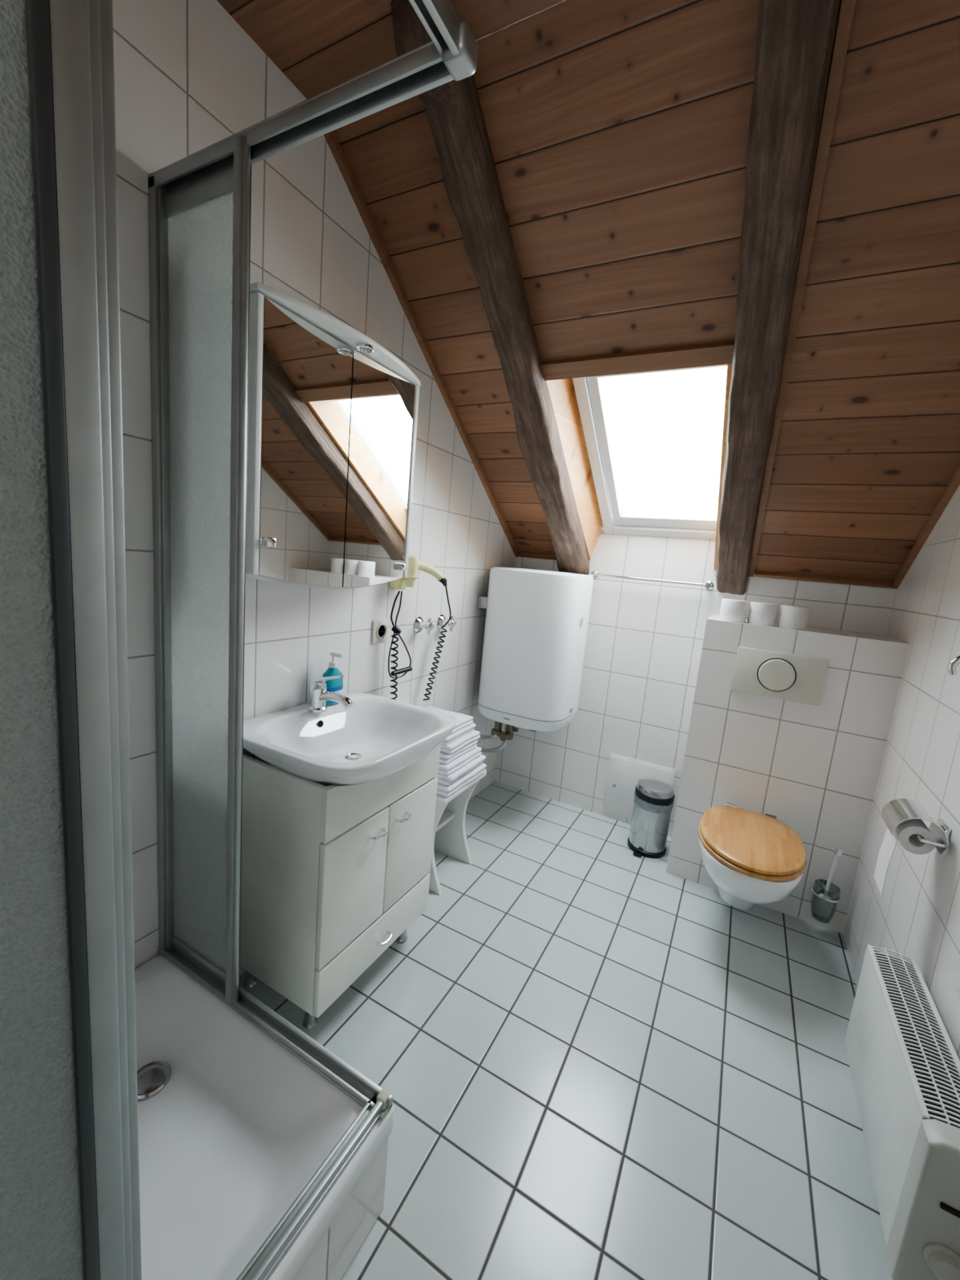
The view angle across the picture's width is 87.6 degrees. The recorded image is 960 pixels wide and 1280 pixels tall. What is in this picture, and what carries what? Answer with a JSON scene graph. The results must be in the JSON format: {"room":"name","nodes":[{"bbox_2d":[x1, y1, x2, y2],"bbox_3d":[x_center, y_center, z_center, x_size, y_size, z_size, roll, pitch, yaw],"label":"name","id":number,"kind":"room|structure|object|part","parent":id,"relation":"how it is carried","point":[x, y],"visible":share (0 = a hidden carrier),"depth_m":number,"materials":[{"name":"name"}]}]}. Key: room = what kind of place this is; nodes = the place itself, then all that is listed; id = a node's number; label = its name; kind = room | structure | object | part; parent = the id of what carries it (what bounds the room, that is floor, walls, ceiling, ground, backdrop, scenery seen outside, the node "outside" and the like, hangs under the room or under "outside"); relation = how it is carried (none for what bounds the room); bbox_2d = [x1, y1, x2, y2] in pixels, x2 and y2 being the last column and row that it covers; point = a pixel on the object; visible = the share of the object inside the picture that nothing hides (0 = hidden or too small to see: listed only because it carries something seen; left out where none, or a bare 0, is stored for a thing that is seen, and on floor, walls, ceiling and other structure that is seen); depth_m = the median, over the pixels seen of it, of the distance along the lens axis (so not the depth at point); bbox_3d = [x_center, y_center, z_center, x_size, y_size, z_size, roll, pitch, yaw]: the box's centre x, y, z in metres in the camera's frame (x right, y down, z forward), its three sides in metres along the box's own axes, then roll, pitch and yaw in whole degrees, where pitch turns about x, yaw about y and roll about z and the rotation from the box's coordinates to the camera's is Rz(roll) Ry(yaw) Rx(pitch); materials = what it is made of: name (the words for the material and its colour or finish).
{"room":"bathroom","nodes":[
{"label":"bathroom","id":0,"kind":"room"},
{"bbox_2d":[112,0,515,976],"bbox_3d":[-0.801,-0.178,1.250,0.100,2.591,4.266,10,10,27],"label":"wall","id":1,"kind":"structure","parent":0,"point":[188,78],"depth_m":1.40,"materials":[{"name":"tile"}]},
{"bbox_2d":[245,281,421,588],"bbox_3d":[-0.428,-0.512,1.509,0.215,0.710,0.650,10,10,27],"label":"upper cabinet","id":2,"kind":"object","parent":1,"relation":"attached to","point":[333,412],"visible":0.98,"depth_m":1.39,"materials":[{"name":"silver metal"}]},
{"bbox_3d":[-0.536,-0.248,1.275,0.019,0.024,0.028,10,10,27],"label":"knob","id":3,"kind":"part","parent":2,"relation":"part of","materials":[{"name":"silver metal"}]},
{"bbox_3d":[-0.470,-0.484,1.359,0.014,0.682,0.298,10,10,27],"label":"mirror door","id":4,"kind":"part","parent":2,"relation":"part of","materials":[{"name":"silver metal"}]},
{"bbox_2d":[355,342,373,353],"bbox_3d":[-0.328,-0.830,1.423,0.050,0.010,0.050,10,10,27],"label":"lamp","id":5,"kind":"object","parent":2,"relation":"on","point":[363,347],"depth_m":1.41,"materials":[{"name":"silver metal"}]},
{"bbox_3d":[-0.327,-0.513,1.625,0.014,0.682,0.300,10,10,27],"label":"mirror door","id":6,"kind":"part","parent":2,"relation":"part of","materials":[{"name":"silver metal"}]},
{"bbox_3d":[-0.276,-0.259,1.772,0.019,0.024,0.028,10,10,27],"label":"knob","id":7,"kind":"part","parent":2,"relation":"part of","materials":[{"name":"silver metal"}]},
{"bbox_2d":[371,618,388,643],"bbox_3d":[-0.388,-0.035,1.962,0.017,0.090,0.090,10,10,27],"label":"power socket","id":8,"kind":"object","parent":1,"relation":"attached to","point":[380,627],"visible":1,"depth_m":1.95,"materials":[{"name":"beige plastic"}]},
{"bbox_2d":[376,623,386,639],"bbox_3d":[-0.384,-0.035,1.960,0.008,0.060,0.060,10,10,27],"label":"outlet","id":9,"kind":"object","parent":8,"relation":"attached to","point":[381,628],"depth_m":1.96,"materials":[{"name":"beige plastic"}]},
{"bbox_2d":[387,555,451,700],"bbox_3d":[-0.232,-0.027,2.103,0.131,0.639,0.395,12,11,35],"label":"hair dryer","id":10,"kind":"object","parent":1,"relation":"attached to","point":[415,565],"visible":0.9,"depth_m":1.98,"materials":[{"name":"yellow plastic"}]},
{"bbox_3d":[-0.338,0.052,1.991,0.031,0.496,0.061,8,10,18],"label":"cord","id":11,"kind":"part","parent":10,"relation":"part of","materials":[{"name":"black plastic"}]},
{"bbox_3d":[-0.316,-0.020,1.993,0.025,0.349,0.117,12,12,38],"label":"cord","id":12,"kind":"part","parent":10,"relation":"part of","materials":[{"name":"black plastic"}]},
{"bbox_3d":[-0.208,-0.280,2.007,0.154,0.084,0.042,-4,13,-44],"label":"handle","id":13,"kind":"part","parent":10,"relation":"part of","materials":[{"name":"yellow plastic"}]},
{"bbox_3d":[-0.187,0.014,2.209,0.091,0.532,0.191,6,9,7],"label":"cord","id":14,"kind":"part","parent":10,"relation":"part of","materials":[{"name":"black plastic"}]},
{"bbox_2d":[324,130,519,556],"bbox_3d":[-0.109,-0.978,2.177,0.022,1.146,1.631,10,10,27],"label":"trim","id":15,"kind":"structure","parent":1,"relation":"attached to","point":[331,138],"depth_m":1.80,"materials":[{"name":"brown wood"}]},
{"bbox_2d":[413,616,435,635],"bbox_3d":[-0.238,-0.061,2.178,0.074,0.072,0.072,10,10,27],"label":"valve","id":16,"kind":"object","parent":1,"relation":"attached to","point":[419,624],"visible":1,"depth_m":2.17,"materials":[{"name":"silver metal"}]},
{"bbox_3d":[-0.219,-0.058,2.168,0.030,0.072,0.072,10,10,27],"label":"handle","id":17,"kind":"part","parent":16,"relation":"part of","materials":[{"name":"silver metal"}]},
{"bbox_2d":[436,614,456,631],"bbox_3d":[-0.151,-0.080,2.340,0.074,0.072,0.072,10,10,27],"label":"valve","id":18,"kind":"object","parent":1,"relation":"attached to","point":[442,620],"visible":0.85,"depth_m":2.33,"materials":[{"name":"silver metal"}]},
{"bbox_3d":[-0.132,-0.076,2.330,0.030,0.072,0.072,10,10,27],"label":"handle","id":19,"kind":"part","parent":18,"relation":"part of","materials":[{"name":"silver metal"}]},
{"bbox_2d":[476,566,593,752],"bbox_3d":[0.265,0.141,2.705,0.540,1.034,0.457,10,10,27],"label":"water heater","id":20,"kind":"object","parent":1,"relation":"attached to","point":[536,624],"visible":0.94,"depth_m":2.47,"materials":[{"name":"metal"}]},
{"bbox_2d":[217,0,564,99],"bbox_3d":[-0.258,-1.217,-0.141,1.806,0.030,2.547,10,10,27],"label":"ceiling","id":21,"kind":"structure","parent":0,"point":[319,46],"depth_m":1.16,"materials":[{"name":"brown wood"}]},
{"bbox_2d":[239,781,893,1279],"bbox_3d":[-0.085,1.291,1.028,2.006,0.100,4.266,10,10,27],"label":"floor","id":22,"kind":"structure","parent":0,"point":[594,1063],"depth_m":1.42,"materials":[{"name":"tile"}]},
{"bbox_2d":[134,954,394,1279],"bbox_3d":[-0.711,1.070,0.881,0.774,0.270,0.808,10,10,27],"label":"shower tray","id":23,"kind":"object","parent":22,"relation":"on","point":[233,1126],"visible":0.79,"depth_m":1.02,"materials":[{"name":"ceramic"}]},
{"bbox_2d":[0,0,478,1279],"bbox_3d":[-0.615,0.024,0.706,0.783,1.861,0.805,10,10,27],"label":"shower enclosure","id":24,"kind":"object","parent":23,"relation":"on","point":[70,1206],"visible":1,"depth_m":0.47,"materials":[{"name":"metal"}]},
{"bbox_3d":[-0.412,0.106,0.328,0.004,1.792,0.253,10,10,27],"label":"frosted panel","id":25,"kind":"part","parent":24,"relation":"part of","materials":[{"name":"glass"}]},
{"bbox_3d":[-0.409,0.100,0.339,0.018,1.841,0.277,10,10,27],"label":"panel frame","id":26,"kind":"part","parent":24,"relation":"part of","materials":[{"name":"metal"}]},
{"bbox_3d":[-0.635,-0.051,1.151,0.253,1.841,0.016,10,10,27],"label":"panel frame","id":27,"kind":"part","parent":24,"relation":"part of","materials":[{"name":"metal"}]},
{"bbox_3d":[-0.645,-0.048,1.159,0.233,1.792,0.004,10,10,27],"label":"frosted panel","id":28,"kind":"part","parent":24,"relation":"part of","materials":[{"name":"glass"}]},
{"bbox_3d":[-0.523,0.886,1.186,0.769,0.027,0.036,10,10,27],"label":"rail","id":29,"kind":"part","parent":24,"relation":"part of","materials":[{"name":"metal"}]},
{"bbox_3d":[-0.360,-0.909,0.898,0.769,0.036,0.030,10,10,27],"label":"rail","id":30,"kind":"part","parent":24,"relation":"part of","materials":[{"name":"metal"}]},
{"bbox_3d":[-0.388,0.978,0.688,0.036,0.027,0.796,10,10,27],"label":"rail","id":31,"kind":"part","parent":24,"relation":"part of","materials":[{"name":"metal"}]},
{"bbox_3d":[-0.214,-0.815,0.394,0.034,0.036,0.796,10,10,27],"label":"rail","id":32,"kind":"part","parent":24,"relation":"part of","materials":[{"name":"metal"}]},
{"bbox_2d":[240,743,440,1029],"bbox_3d":[-0.455,0.711,1.633,0.427,0.785,0.530,10,10,27],"label":"vanity cabinet","id":33,"kind":"object","parent":22,"relation":"on","point":[332,875],"visible":0.93,"depth_m":1.41,"materials":[{"name":"beige paint"}]},
{"bbox_3d":[-0.725,1.032,1.581,0.047,0.122,0.047,10,10,27],"label":"leg","id":34,"kind":"part","parent":33,"relation":"part of","materials":[{"name":"metal"}]},
{"bbox_3d":[-0.495,1.071,1.467,0.047,0.122,0.047,10,10,27],"label":"leg","id":35,"kind":"part","parent":33,"relation":"part of","materials":[{"name":"metal"}]},
{"bbox_2d":[243,693,456,784],"bbox_3d":[-0.396,0.317,1.540,0.494,0.130,0.580,10,10,27],"label":"washbasin","id":36,"kind":"object","parent":33,"relation":"in","point":[378,737],"visible":0.91,"depth_m":1.55,"materials":[{"name":"white ceramic"}]},
{"bbox_2d":[307,675,353,711],"bbox_3d":[-0.476,0.169,1.599,0.175,0.133,0.062,10,10,27],"label":"faucet","id":37,"kind":"object","parent":36,"relation":"on","point":[318,695],"visible":1,"depth_m":1.60,"materials":[{"name":"silver metal"}]},
{"bbox_3d":[-0.485,0.127,1.599,0.115,0.051,0.038,10,10,27],"label":"lever","id":38,"kind":"part","parent":37,"relation":"part of","materials":[{"name":"silver metal"}]},
{"bbox_3d":[-0.464,0.189,1.595,0.144,0.049,0.030,10,10,27],"label":"spout","id":39,"kind":"part","parent":37,"relation":"part of","materials":[{"name":"silver metal"}]},
{"bbox_2d":[322,651,344,705],"bbox_3d":[-0.495,0.128,1.698,0.069,0.176,0.078,10,10,27],"label":"soap bottle","id":40,"kind":"object","parent":36,"relation":"on","point":[335,685],"visible":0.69,"depth_m":1.68,"materials":[{"name":"blue plastic"}]},
{"bbox_3d":[-0.358,0.692,1.426,0.019,0.360,0.263,10,10,27],"label":"door","id":41,"kind":"part","parent":33,"relation":"part of","materials":[{"name":"beige paint"}]},
{"bbox_3d":[-0.318,0.933,1.584,0.019,0.140,0.530,10,10,27],"label":"drawer","id":42,"kind":"part","parent":33,"relation":"part of","materials":[{"name":"beige paint"}]},
{"bbox_3d":[-0.293,0.569,1.461,0.030,0.012,0.062,10,10,27],"label":"handle","id":43,"kind":"part","parent":33,"relation":"part of","materials":[{"name":"silver metal"}]},
{"bbox_3d":[-0.273,0.423,1.502,0.019,0.145,0.530,10,10,27],"label":"rail","id":44,"kind":"part","parent":33,"relation":"part of","materials":[{"name":"beige paint"}]},
{"bbox_3d":[-0.299,0.942,1.575,0.030,0.012,0.062,10,10,27],"label":"handle","id":45,"kind":"part","parent":33,"relation":"part of","materials":[{"name":"silver metal"}]},
{"bbox_3d":[-0.281,1.033,1.821,0.047,0.122,0.047,10,10,27],"label":"leg","id":46,"kind":"part","parent":33,"relation":"part of","materials":[{"name":"metal"}]},
{"bbox_3d":[-0.236,0.557,1.566,0.030,0.012,0.062,10,10,27],"label":"handle","id":47,"kind":"part","parent":33,"relation":"part of","materials":[{"name":"silver metal"}]},
{"bbox_3d":[-0.232,0.666,1.660,0.019,0.360,0.263,10,10,27],"label":"door","id":48,"kind":"part","parent":33,"relation":"part of","materials":[{"name":"beige paint"}]},
{"bbox_2d":[428,770,486,895],"bbox_3d":[-0.208,0.809,2.236,0.310,0.445,0.360,10,10,27],"label":"stool","id":49,"kind":"object","parent":22,"relation":"on","point":[449,838],"visible":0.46,"depth_m":2.31,"materials":[{"name":"white paint"}]},
{"bbox_3d":[-0.270,0.834,2.125,0.290,0.420,0.022,10,10,27],"label":"leg","id":50,"kind":"part","parent":49,"relation":"part of","materials":[{"name":"white paint"}]},
{"bbox_3d":[-0.147,0.808,2.353,0.290,0.420,0.022,10,10,27],"label":"leg","id":51,"kind":"part","parent":49,"relation":"part of","materials":[{"name":"white paint"}]},
{"bbox_3d":[-0.189,0.602,2.203,0.310,0.025,0.360,10,10,27],"label":"seat","id":52,"kind":"part","parent":49,"relation":"part of","materials":[{"name":"white paint"}]},
{"bbox_2d":[436,763,486,797],"bbox_3d":[-0.180,0.571,2.189,0.307,0.041,0.326,10,10,27],"label":"folded towel","id":53,"kind":"object","parent":49,"relation":"on","point":[443,790],"visible":0.26,"depth_m":2.07,"materials":[{"name":"fabric"}]},
{"bbox_2d":[435,755,485,786],"bbox_3d":[-0.175,0.530,2.188,0.304,0.040,0.308,10,10,27],"label":"folded towel","id":54,"kind":"object","parent":53,"relation":"on","point":[444,780],"visible":0.27,"depth_m":2.06,"materials":[{"name":"fabric"}]},
{"bbox_2d":[438,746,481,775],"bbox_3d":[-0.183,0.491,2.181,0.286,0.038,0.290,10,10,27],"label":"folded towel","id":55,"kind":"object","parent":54,"relation":"on","point":[462,760],"visible":0.3,"depth_m":2.08,"materials":[{"name":"fabric"}]},
{"bbox_2d":[439,739,477,764],"bbox_3d":[-0.185,0.453,2.183,0.266,0.035,0.270,10,10,27],"label":"folded towel","id":56,"kind":"object","parent":55,"relation":"on","point":[445,758],"visible":0.23,"depth_m":2.07,"materials":[{"name":"fabric"}]},
{"bbox_2d":[440,729,479,754],"bbox_3d":[-0.173,0.416,2.190,0.267,0.035,0.258,10,10,27],"label":"folded towel","id":57,"kind":"object","parent":56,"relation":"on","point":[454,746],"visible":0.32,"depth_m":2.10,"materials":[{"name":"fabric"}]},
{"bbox_2d":[440,723,475,745],"bbox_3d":[-0.183,0.382,2.182,0.249,0.034,0.252,10,10,27],"label":"folded towel","id":58,"kind":"object","parent":57,"relation":"on","point":[462,731],"visible":0.28,"depth_m":2.11,"materials":[{"name":"fabric"}]},
{"bbox_2d":[426,706,473,734],"bbox_3d":[-0.186,0.349,2.178,0.242,0.032,0.237,10,10,27],"label":"folded towel","id":59,"kind":"object","parent":58,"relation":"on","point":[463,721],"visible":0.33,"depth_m":2.20,"materials":[{"name":"fabric"}]},
{"bbox_2d":[627,777,675,857],"bbox_3d":[0.873,0.899,2.562,0.198,0.357,0.193,4,9,-5],"label":"pedal bin","id":60,"kind":"object","parent":22,"relation":"on","point":[654,798],"visible":1,"depth_m":2.49,"materials":[{"name":"silver metal"}]},
{"bbox_3d":[0.890,0.744,2.538,0.180,0.042,0.180,10,10,27],"label":"lid","id":61,"kind":"part","parent":60,"relation":"part of","materials":[{"name":"metal"}]},
{"bbox_2d":[333,0,959,582],"bbox_3d":[0.702,-0.836,1.828,1.806,1.222,1.735,10,10,27],"label":"ceiling","id":62,"kind":"structure","parent":0,"point":[617,131],"depth_m":1.36,"materials":[{"name":"brown wood"}]},
{"bbox_2d":[390,0,589,574],"bbox_3d":[0.179,-0.867,1.955,0.178,1.241,1.766,10,10,26],"label":"ceiling beam","id":63,"kind":"structure","parent":62,"relation":"attached to","point":[453,108],"depth_m":1.53,"materials":[{"name":"brown wood"}]},
{"bbox_2d":[541,341,734,380],"bbox_3d":[0.506,-0.940,1.698,0.650,0.051,0.062,10,10,27],"label":"trim","id":64,"kind":"structure","parent":62,"relation":"attached to","point":[716,353],"depth_m":1.67,"materials":[{"name":"brown wood"}]},
{"bbox_2d":[715,0,841,595],"bbox_3d":[0.901,-0.756,1.662,0.146,1.237,1.616,10,10,27],"label":"ceiling beam","id":65,"kind":"structure","parent":62,"relation":"attached to","point":[795,39],"depth_m":1.21,"materials":[{"name":"brown wood"}]},
{"bbox_2d":[493,531,896,836],"bbox_3d":[0.967,0.254,2.700,1.806,1.600,0.060,10,10,27],"label":"wall","id":66,"kind":"structure","parent":0,"point":[644,639],"depth_m":2.70,"materials":[{"name":"tile"}]},
{"bbox_2d":[519,551,556,559],"bbox_3d":[0.343,-0.487,2.904,0.240,0.027,0.027,10,10,27],"label":"trim","id":67,"kind":"structure","parent":66,"relation":"attached to","point":[521,554],"depth_m":2.90,"materials":[{"name":"brown wood"}]},
{"bbox_2d":[546,377,604,559],"bbox_3d":[0.476,-0.785,2.371,0.090,0.830,1.076,10,10,27],"label":"window reveal","id":68,"kind":"structure","parent":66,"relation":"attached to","point":[562,392],"depth_m":2.26,"materials":[{"name":"brown wood"}]},
{"bbox_2d":[602,753,675,819],"bbox_3d":[0.872,0.838,2.774,0.350,0.350,0.014,10,10,27],"label":"access panel","id":69,"kind":"object","parent":66,"relation":"attached to","point":[624,773],"visible":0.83,"depth_m":2.80,"materials":[{"name":"white paint"}]},
{"bbox_2d":[572,364,727,539],"bbox_3d":[0.767,-0.821,2.172,0.590,0.690,0.952,10,10,27],"label":"window","id":70,"kind":"structure","parent":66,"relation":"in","point":[589,391],"depth_m":2.42,"materials":[{"name":"white plastic"}]},
{"bbox_2d":[588,570,713,589],"bbox_3d":[0.876,-0.315,2.611,0.625,0.040,0.070,10,10,27],"label":"towel rail","id":71,"kind":"object","parent":66,"relation":"attached to","point":[708,585],"visible":0.98,"depth_m":2.57,"materials":[{"name":"silver metal"}]},
{"bbox_2d":[713,364,732,569],"bbox_3d":[1.015,-0.702,2.066,0.022,0.801,1.035,10,10,27],"label":"trim","id":72,"kind":"structure","parent":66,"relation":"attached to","point":[729,372],"depth_m":1.87,"materials":[{"name":"brown wood"}]},
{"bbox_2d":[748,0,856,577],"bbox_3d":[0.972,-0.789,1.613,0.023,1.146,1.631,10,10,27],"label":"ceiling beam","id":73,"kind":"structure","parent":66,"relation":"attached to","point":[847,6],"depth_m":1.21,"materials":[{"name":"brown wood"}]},
{"bbox_2d":[754,570,891,587],"bbox_3d":[1.544,-0.277,2.278,0.521,0.027,0.027,10,10,27],"label":"trim","id":74,"kind":"structure","parent":66,"relation":"attached to","point":[757,574],"depth_m":2.26,"materials":[{"name":"brown wood"}]},
{"bbox_2d":[666,614,909,933],"bbox_3d":[1.335,0.544,2.293,0.701,1.222,0.360,10,10,27],"label":"wall","id":75,"kind":"structure","parent":0,"point":[816,769],"depth_m":2.09,"materials":[{"name":"tile"}]},
{"bbox_2d":[719,598,748,622],"bbox_3d":[1.123,-0.131,2.217,0.106,0.093,0.106,10,10,27],"label":"toilet roll","id":76,"kind":"object","parent":75,"relation":"on","point":[731,610],"visible":1,"depth_m":2.17,"materials":[{"name":"paper"}]},
{"bbox_2d":[697,802,806,910],"bbox_3d":[1.040,0.923,1.975,0.368,0.355,0.550,10,10,27],"label":"toilet","id":77,"kind":"object","parent":75,"relation":"attached to","point":[753,858],"visible":1,"depth_m":1.83,"materials":[{"name":"white ceramic"}]},
{"bbox_3d":[1.039,0.941,1.981,0.360,0.317,0.544,10,10,27],"label":"bowl","id":78,"kind":"part","parent":77,"relation":"part of","materials":[{"name":"white ceramic"}]},
{"bbox_3d":[1.041,0.779,1.929,0.368,0.016,0.498,10,10,27],"label":"seat","id":79,"kind":"part","parent":77,"relation":"part of","materials":[{"name":"brown wood"}]},
{"bbox_3d":[1.042,0.760,1.926,0.360,0.017,0.490,10,10,27],"label":"lid","id":80,"kind":"part","parent":77,"relation":"part of","materials":[{"name":"brown wood"}]},
{"bbox_2d":[747,601,778,626],"bbox_3d":[1.225,-0.114,2.169,0.106,0.093,0.106,10,10,27],"label":"toilet roll","id":81,"kind":"object","parent":75,"relation":"on","point":[760,613],"visible":1,"depth_m":2.13,"materials":[{"name":"paper"}]},
{"bbox_2d":[731,646,828,705],"bbox_3d":[1.237,0.148,2.079,0.325,0.192,0.029,10,10,27],"label":"flush plate","id":82,"kind":"object","parent":75,"relation":"attached to","point":[779,675],"visible":1,"depth_m":2.07,"materials":[{"name":"beige plastic"}]},
{"bbox_2d":[777,604,810,630],"bbox_3d":[1.323,-0.096,2.113,0.106,0.093,0.106,10,10,27],"label":"toilet roll","id":83,"kind":"object","parent":75,"relation":"on","point":[793,617],"visible":1,"depth_m":2.07,"materials":[{"name":"paper"}]},
{"bbox_2d":[810,847,842,923],"bbox_3d":[1.412,0.979,2.030,0.106,0.324,0.114,10,10,27],"label":"toilet brush","id":84,"kind":"object","parent":75,"relation":"attached to","point":[823,907],"visible":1,"depth_m":2.02,"materials":[{"name":"silver metal"}]},
{"bbox_2d":[810,880,840,923],"bbox_3d":[1.402,1.067,2.040,0.088,0.145,0.088,10,10,27],"label":"cup","id":85,"kind":"object","parent":84,"relation":"attached to","point":[823,907],"depth_m":2.03,"materials":[{"name":"grey"}]},
{"bbox_3d":[1.413,0.948,2.012,0.012,0.211,0.029,5,9,-1],"label":"handle","id":86,"kind":"part","parent":84,"relation":"part of","materials":[{"name":"white plastic"}]},
{"bbox_2d":[843,484,959,1060],"bbox_3d":[0.870,0.114,0.380,0.100,2.591,4.266,10,10,27],"label":"wall","id":87,"kind":"structure","parent":0,"point":[916,916],"depth_m":1.59,"materials":[{"name":"tile"}]},
{"bbox_2d":[844,944,959,1279],"bbox_3d":[0.966,1.022,1.115,0.126,0.324,0.584,10,10,27],"label":"radiator","id":88,"kind":"object","parent":87,"relation":"attached to","point":[904,1063],"visible":1,"depth_m":1.02,"materials":[{"name":"metal"}]},
{"bbox_2d":[866,944,959,1127],"bbox_3d":[0.989,0.866,1.130,0.103,0.014,0.505,10,10,27],"label":"grille","id":89,"kind":"object","parent":88,"relation":"attached to","point":[930,1061],"depth_m":1.09,"materials":[{"name":"metal"}]},
{"bbox_3d":[0.822,1.107,0.882,0.060,0.060,0.024,10,10,27],"label":"thermostat knob","id":90,"kind":"part","parent":88,"relation":"part of","materials":[{"name":"white plastic"}]},
{"bbox_2d":[939,1201,959,1217],"bbox_3d":[0.834,1.002,0.875,0.045,0.010,0.006,10,10,27],"label":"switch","id":91,"kind":"object","parent":88,"relation":"attached to","point":[949,1209],"depth_m":0.88,"materials":[{"name":"black plastic"}]},
{"bbox_2d":[880,798,951,855],"bbox_3d":[1.183,0.500,1.355,0.124,0.086,0.143,10,10,27],"label":"paper holder","id":92,"kind":"object","parent":87,"relation":"attached to","point":[895,811],"visible":0.93,"depth_m":1.34,"materials":[{"name":"silver metal"}]},
{"bbox_2d":[873,818,935,894],"bbox_3d":[1.169,0.594,1.379,0.084,0.218,0.101,10,10,27],"label":"toilet roll","id":93,"kind":"object","parent":92,"relation":"hanging from","point":[904,833],"visible":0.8,"depth_m":1.35,"materials":[{"name":"paper"}]},
{"bbox_3d":[1.204,0.513,1.343,0.071,0.060,0.139,10,10,27],"label":"arm","id":94,"kind":"part","parent":92,"relation":"part of","materials":[{"name":"silver metal"}]},
{"bbox_2d":[890,464,959,589],"bbox_3d":[1.454,-0.705,1.362,0.022,1.146,1.631,10,10,27],"label":"trim","id":95,"kind":"structure","parent":87,"relation":"attached to","point":[954,482],"depth_m":1.84,"materials":[{"name":"brown wood"}]},
{"bbox_2d":[947,655,959,675],"bbox_3d":[1.258,0.054,1.291,0.069,0.090,0.060,10,10,27],"label":"wall hook","id":96,"kind":"object","parent":87,"relation":"attached to","point":[953,665],"visible":1,"depth_m":1.30,"materials":[{"name":"silver metal"}]}
]}

